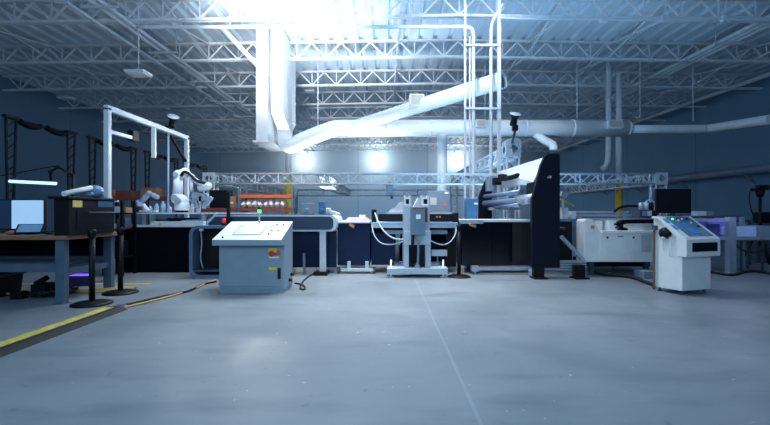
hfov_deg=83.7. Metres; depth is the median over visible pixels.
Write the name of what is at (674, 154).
wall
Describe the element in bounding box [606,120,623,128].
register
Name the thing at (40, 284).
power adapter
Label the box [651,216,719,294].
console
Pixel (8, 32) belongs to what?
truss bridging
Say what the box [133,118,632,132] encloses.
roof truss
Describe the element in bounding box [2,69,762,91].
roof truss
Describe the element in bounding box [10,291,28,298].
box
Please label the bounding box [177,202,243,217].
rack
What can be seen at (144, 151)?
frame
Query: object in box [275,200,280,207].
bag
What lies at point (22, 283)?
tape
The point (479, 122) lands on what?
grille
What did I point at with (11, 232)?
rag
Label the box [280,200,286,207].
bag
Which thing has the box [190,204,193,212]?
spray bottle
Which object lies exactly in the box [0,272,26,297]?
storage bin
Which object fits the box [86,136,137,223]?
frame
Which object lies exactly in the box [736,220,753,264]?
side table
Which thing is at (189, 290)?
power cable
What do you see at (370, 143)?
roof truss
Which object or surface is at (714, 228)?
carton
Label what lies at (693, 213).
box
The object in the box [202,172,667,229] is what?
truss
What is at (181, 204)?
robot
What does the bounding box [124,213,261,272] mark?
table
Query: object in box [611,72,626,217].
column
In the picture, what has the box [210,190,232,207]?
crate
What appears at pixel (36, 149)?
wall
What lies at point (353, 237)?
table
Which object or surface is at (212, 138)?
roof truss
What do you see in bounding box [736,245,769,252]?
cable
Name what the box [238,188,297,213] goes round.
rack
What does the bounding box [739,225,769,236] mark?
carton
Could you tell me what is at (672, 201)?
monitor
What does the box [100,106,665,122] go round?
roof truss
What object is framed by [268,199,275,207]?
bag
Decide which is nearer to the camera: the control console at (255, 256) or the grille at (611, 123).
the control console at (255, 256)
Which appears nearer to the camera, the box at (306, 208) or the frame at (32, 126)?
the box at (306, 208)
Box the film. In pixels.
[182,219,207,221]
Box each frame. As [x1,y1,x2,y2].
[2,114,77,230]
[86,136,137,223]
[103,105,188,217]
[143,150,179,218]
[183,161,207,192]
[189,225,226,278]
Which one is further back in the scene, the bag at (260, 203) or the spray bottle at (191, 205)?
the bag at (260, 203)
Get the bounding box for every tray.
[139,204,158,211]
[573,256,649,266]
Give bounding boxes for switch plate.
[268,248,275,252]
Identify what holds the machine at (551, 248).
on the floor
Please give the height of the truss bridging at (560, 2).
0.520 m
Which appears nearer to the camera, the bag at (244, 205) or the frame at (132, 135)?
the frame at (132, 135)
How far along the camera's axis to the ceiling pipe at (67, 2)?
13.20 m
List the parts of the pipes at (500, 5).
post, post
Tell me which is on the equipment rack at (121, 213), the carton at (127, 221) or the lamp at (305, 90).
the carton at (127, 221)
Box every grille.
[477,120,484,125]
[609,121,622,126]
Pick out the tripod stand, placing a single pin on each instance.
(759, 190)
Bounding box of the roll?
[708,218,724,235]
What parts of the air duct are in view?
hanger rod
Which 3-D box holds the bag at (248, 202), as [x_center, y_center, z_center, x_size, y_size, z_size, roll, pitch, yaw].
[-3.838,-0.248,12.187,0.188,0.244,0.435,0,0,0]
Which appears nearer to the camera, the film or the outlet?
the film
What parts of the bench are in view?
rail, rail, post, post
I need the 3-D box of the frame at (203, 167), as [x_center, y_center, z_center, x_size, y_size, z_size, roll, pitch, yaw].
[-10.000,-0.695,22.750,0.170,3.791,2.740,0,0,0]
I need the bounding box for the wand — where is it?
[560,191,573,209]
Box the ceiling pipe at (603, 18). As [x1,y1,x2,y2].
[498,0,769,22]
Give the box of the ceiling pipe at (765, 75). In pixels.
[550,72,769,153]
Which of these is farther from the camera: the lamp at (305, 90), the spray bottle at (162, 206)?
the lamp at (305, 90)
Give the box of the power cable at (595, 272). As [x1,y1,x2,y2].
[587,269,652,285]
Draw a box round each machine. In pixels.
[48,196,116,235]
[371,195,458,276]
[478,154,589,279]
[573,211,652,274]
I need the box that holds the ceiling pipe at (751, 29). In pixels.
[509,14,769,150]
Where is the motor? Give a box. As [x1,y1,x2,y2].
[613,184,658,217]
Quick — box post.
[227,193,229,224]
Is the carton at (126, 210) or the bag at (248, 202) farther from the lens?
the bag at (248, 202)
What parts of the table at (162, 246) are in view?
post, post, post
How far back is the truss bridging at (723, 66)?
17.01 m
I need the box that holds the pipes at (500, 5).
[135,0,503,218]
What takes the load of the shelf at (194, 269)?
attached to the frame at (203, 257)
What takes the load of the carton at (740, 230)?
on the bench
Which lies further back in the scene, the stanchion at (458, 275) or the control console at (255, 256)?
the stanchion at (458, 275)
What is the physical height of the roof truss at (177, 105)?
0.904 m
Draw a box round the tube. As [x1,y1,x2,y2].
[61,185,92,195]
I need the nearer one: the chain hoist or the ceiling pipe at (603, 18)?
the ceiling pipe at (603, 18)
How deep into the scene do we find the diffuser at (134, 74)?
11.01 m
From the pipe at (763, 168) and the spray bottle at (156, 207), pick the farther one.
the pipe at (763, 168)
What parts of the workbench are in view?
rail, rail, panel, leg, rail, leg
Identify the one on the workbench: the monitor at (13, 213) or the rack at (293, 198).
the monitor at (13, 213)
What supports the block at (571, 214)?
on the machine at (551, 248)
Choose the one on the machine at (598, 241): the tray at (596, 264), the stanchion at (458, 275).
the tray at (596, 264)
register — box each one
[409,94,423,107]
[475,119,485,127]
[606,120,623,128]
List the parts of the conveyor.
panel, thin leg, leg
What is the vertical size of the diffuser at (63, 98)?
0.020 m
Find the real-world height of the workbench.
0.900 m
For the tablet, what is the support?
on the workbench
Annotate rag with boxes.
[5,230,16,234]
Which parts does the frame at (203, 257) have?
plate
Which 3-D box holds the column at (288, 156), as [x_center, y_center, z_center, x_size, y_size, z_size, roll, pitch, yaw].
[-3.591,-1.997,16.000,0.400,6.393,0.400,0,0,0]
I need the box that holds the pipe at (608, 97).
[600,61,613,170]
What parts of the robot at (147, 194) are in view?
arm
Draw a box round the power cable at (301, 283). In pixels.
[294,273,313,289]
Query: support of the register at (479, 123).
attached to the air duct
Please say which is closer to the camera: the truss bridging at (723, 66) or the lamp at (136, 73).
the lamp at (136, 73)
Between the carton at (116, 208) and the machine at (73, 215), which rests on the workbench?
the machine at (73, 215)
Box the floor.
[0,227,769,424]
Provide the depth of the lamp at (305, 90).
18.84 m
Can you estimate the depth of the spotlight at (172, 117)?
9.63 m
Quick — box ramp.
[0,304,129,357]
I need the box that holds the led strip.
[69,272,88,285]
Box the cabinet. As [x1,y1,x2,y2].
[464,199,477,267]
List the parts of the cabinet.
door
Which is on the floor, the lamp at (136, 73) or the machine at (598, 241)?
the machine at (598, 241)
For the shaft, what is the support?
hanging from the ceiling
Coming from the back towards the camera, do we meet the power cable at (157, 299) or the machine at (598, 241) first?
the machine at (598, 241)
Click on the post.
(228, 194)
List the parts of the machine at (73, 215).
lid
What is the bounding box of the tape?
[22,283,150,283]
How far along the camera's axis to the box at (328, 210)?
8.70 m
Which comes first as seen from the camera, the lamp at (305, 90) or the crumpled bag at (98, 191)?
the crumpled bag at (98, 191)
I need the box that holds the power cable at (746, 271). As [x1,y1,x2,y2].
[711,270,769,275]
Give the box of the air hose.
[167,133,168,206]
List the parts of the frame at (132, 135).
post, arm, post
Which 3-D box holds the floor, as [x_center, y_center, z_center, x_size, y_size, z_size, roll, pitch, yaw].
[-0.100,1.300,17.500,31.200,0.200,41.000,0,0,0]
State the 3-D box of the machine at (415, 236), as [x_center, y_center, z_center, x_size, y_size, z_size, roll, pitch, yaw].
[0.633,0.438,8.687,1.826,1.524,1.827,0,0,0]
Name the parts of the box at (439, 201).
door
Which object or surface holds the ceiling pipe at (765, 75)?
hanging from the ceiling
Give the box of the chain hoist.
[386,182,392,198]
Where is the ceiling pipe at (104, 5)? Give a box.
[80,0,303,151]
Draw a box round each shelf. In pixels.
[69,260,102,267]
[193,268,218,271]
[386,212,451,213]
[719,236,769,239]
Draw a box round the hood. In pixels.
[498,158,541,188]
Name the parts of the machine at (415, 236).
black rail, rail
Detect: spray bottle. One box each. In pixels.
[154,204,158,212]
[160,201,165,212]
[167,206,171,212]
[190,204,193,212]
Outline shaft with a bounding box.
[220,29,281,150]
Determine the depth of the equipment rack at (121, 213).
8.47 m
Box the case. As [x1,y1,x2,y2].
[752,212,769,222]
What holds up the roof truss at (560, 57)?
attached to the ceiling
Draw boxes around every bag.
[85,185,103,197]
[241,201,246,207]
[246,199,252,207]
[252,200,258,207]
[257,200,263,207]
[264,201,269,207]
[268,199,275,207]
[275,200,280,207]
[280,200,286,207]
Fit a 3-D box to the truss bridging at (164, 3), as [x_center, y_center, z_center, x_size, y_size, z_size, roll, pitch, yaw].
[-5.970,-5.456,23.800,0.100,0.520,24.406,0,0,0]
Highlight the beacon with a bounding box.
[221,218,226,225]
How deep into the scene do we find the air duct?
14.66 m
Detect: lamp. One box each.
[0,165,74,196]
[56,96,75,99]
[124,0,152,77]
[304,89,315,92]
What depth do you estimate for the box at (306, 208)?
8.70 m
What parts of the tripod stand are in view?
leg, leg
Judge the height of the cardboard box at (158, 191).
0.262 m
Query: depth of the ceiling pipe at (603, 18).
10.28 m
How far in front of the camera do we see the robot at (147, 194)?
9.15 m
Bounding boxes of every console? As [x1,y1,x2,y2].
[212,208,293,292]
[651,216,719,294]
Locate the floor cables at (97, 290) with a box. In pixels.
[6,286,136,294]
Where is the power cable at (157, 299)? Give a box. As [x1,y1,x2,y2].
[124,279,217,306]
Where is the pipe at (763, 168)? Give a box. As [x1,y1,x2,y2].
[574,163,769,194]
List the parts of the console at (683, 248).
button panel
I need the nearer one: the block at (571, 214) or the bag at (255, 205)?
the block at (571, 214)
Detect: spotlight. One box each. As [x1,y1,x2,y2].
[165,114,178,128]
[510,112,520,142]
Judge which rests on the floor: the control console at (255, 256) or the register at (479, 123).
the control console at (255, 256)
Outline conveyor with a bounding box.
[207,214,342,275]
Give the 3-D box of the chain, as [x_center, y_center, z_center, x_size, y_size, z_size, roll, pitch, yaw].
[4.755,0.248,8.150,0.801,0.238,0.140,0,0,0]
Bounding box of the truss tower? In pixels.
[450,138,520,238]
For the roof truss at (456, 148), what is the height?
0.904 m
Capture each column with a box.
[285,153,291,213]
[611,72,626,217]
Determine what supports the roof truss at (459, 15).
attached to the ceiling
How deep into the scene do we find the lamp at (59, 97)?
17.90 m
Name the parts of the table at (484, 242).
rail, panel, panel, panel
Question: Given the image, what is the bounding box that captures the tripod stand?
[745,185,769,264]
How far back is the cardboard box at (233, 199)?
12.12 m
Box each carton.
[114,206,119,212]
[117,218,130,228]
[124,207,131,212]
[706,224,719,236]
[722,226,755,235]
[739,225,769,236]
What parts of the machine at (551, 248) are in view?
plate, cross rail, plate, rail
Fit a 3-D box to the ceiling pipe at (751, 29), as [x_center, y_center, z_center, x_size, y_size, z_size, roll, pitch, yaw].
[10.420,-5.431,22.500,0.940,0.691,29.000,0,0,0]
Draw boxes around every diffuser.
[57,97,73,99]
[125,72,151,77]
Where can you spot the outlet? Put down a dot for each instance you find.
(544, 139)
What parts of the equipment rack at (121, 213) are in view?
post, post, post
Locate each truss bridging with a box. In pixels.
[0,26,249,150]
[163,1,312,148]
[390,3,401,142]
[447,0,562,141]
[476,0,667,148]
[535,42,769,150]
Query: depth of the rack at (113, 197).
12.56 m
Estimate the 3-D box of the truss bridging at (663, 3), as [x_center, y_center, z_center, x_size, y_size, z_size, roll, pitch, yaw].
[7.630,-5.493,23.800,0.100,0.520,24.406,0,0,0]
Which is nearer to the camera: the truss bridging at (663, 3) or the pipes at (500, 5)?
the pipes at (500, 5)
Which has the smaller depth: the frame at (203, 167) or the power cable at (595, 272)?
the power cable at (595, 272)
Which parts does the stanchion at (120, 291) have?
post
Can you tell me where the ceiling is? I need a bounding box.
[0,0,769,148]
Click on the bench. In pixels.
(730, 237)
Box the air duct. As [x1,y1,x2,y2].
[271,29,769,190]
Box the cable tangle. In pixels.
[26,285,78,297]
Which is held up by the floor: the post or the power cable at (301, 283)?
the power cable at (301, 283)
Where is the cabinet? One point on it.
(470, 205)
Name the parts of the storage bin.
lid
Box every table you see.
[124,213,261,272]
[337,220,375,272]
[458,219,531,274]
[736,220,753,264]
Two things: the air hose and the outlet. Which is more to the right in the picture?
the outlet
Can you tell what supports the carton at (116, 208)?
on the equipment rack at (121, 213)
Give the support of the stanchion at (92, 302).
on the floor
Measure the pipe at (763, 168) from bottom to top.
0.694 m
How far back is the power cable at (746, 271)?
8.34 m
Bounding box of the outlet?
[532,134,557,150]
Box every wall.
[0,75,206,230]
[207,145,559,220]
[560,71,769,226]
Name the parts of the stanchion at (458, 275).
post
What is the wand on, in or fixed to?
attached to the machine at (551, 248)
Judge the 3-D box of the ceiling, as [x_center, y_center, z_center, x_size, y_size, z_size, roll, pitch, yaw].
[-0.100,-5.872,17.500,31.200,0.492,41.000,0,0,0]
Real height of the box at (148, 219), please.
0.120 m
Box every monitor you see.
[0,200,45,232]
[655,189,690,215]
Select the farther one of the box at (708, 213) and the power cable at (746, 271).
the box at (708, 213)
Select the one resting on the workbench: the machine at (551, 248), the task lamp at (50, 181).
the task lamp at (50, 181)
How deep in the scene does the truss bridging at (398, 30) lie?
14.46 m
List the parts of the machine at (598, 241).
leg, guide rail, guide rail, guide rail, access panel, recess panel, leg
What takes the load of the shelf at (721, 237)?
attached to the bench
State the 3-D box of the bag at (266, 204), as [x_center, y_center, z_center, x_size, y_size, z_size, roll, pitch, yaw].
[-3.344,-0.232,12.192,0.164,0.210,0.373,0,0,0]
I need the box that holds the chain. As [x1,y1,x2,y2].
[614,219,653,229]
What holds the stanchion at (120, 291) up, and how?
on the floor
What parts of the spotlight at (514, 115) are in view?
stem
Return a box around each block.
[560,208,567,218]
[568,211,575,218]
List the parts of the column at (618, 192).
cap plate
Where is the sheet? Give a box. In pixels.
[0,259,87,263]
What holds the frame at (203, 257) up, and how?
on the floor
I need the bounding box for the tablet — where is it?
[14,224,45,234]
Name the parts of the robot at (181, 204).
arm, arm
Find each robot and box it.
[132,191,159,212]
[171,168,212,212]
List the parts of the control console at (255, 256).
screen frame, door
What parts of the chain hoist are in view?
motor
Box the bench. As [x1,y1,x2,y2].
[691,216,769,272]
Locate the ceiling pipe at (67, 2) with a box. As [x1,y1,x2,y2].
[55,0,255,127]
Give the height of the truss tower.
3.082 m
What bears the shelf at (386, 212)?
attached to the machine at (415, 236)
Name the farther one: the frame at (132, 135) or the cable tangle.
the frame at (132, 135)
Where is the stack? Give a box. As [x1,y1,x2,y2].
[345,217,370,220]
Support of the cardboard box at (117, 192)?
on the rack at (113, 197)
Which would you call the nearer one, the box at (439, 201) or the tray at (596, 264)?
the tray at (596, 264)
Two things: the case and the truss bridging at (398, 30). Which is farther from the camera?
the truss bridging at (398, 30)
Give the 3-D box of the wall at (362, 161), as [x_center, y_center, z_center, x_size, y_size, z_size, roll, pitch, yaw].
[-0.100,-2.400,38.125,31.200,7.600,0.250,0,0,0]
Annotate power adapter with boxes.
[31,275,54,296]
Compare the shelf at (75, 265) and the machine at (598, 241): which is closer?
the shelf at (75, 265)
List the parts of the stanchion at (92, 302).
post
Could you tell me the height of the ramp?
0.045 m
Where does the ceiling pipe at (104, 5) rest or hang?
hanging from the ceiling
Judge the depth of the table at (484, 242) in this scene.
8.55 m
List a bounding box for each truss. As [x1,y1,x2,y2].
[0,0,769,25]
[0,39,769,65]
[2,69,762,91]
[58,90,706,108]
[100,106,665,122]
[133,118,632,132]
[159,130,605,140]
[180,136,587,147]
[197,142,570,152]
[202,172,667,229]
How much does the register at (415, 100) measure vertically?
0.388 m
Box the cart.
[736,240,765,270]
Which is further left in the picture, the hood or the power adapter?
the power adapter
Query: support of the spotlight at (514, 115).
attached to the truss tower
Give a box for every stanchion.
[69,229,113,307]
[101,227,138,295]
[448,224,470,278]
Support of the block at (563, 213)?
on the machine at (551, 248)
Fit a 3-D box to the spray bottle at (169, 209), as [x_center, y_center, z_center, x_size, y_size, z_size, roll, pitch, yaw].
[-4.811,-0.075,9.600,0.100,0.150,0.098,0,0,0]
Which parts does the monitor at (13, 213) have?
dark pane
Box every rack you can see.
[102,200,136,275]
[112,191,183,231]
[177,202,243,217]
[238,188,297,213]
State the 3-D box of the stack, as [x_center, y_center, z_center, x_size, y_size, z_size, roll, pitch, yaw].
[-0.565,0.143,9.125,0.502,0.073,0.550,0,0,0]
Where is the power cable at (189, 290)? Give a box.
[126,281,216,304]
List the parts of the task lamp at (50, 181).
lamp shade, arm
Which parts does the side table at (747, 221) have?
leg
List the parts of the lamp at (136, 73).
rod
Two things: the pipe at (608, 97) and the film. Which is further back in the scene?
the pipe at (608, 97)
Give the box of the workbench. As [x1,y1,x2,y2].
[0,232,117,304]
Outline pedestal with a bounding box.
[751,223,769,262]
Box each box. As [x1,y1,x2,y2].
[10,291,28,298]
[115,190,139,195]
[141,188,161,195]
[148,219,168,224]
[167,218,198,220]
[230,196,237,207]
[301,203,313,213]
[426,191,449,264]
[635,269,652,278]
[691,211,705,218]
[706,211,712,218]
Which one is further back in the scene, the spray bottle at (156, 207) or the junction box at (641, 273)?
the spray bottle at (156, 207)
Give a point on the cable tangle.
(52, 291)

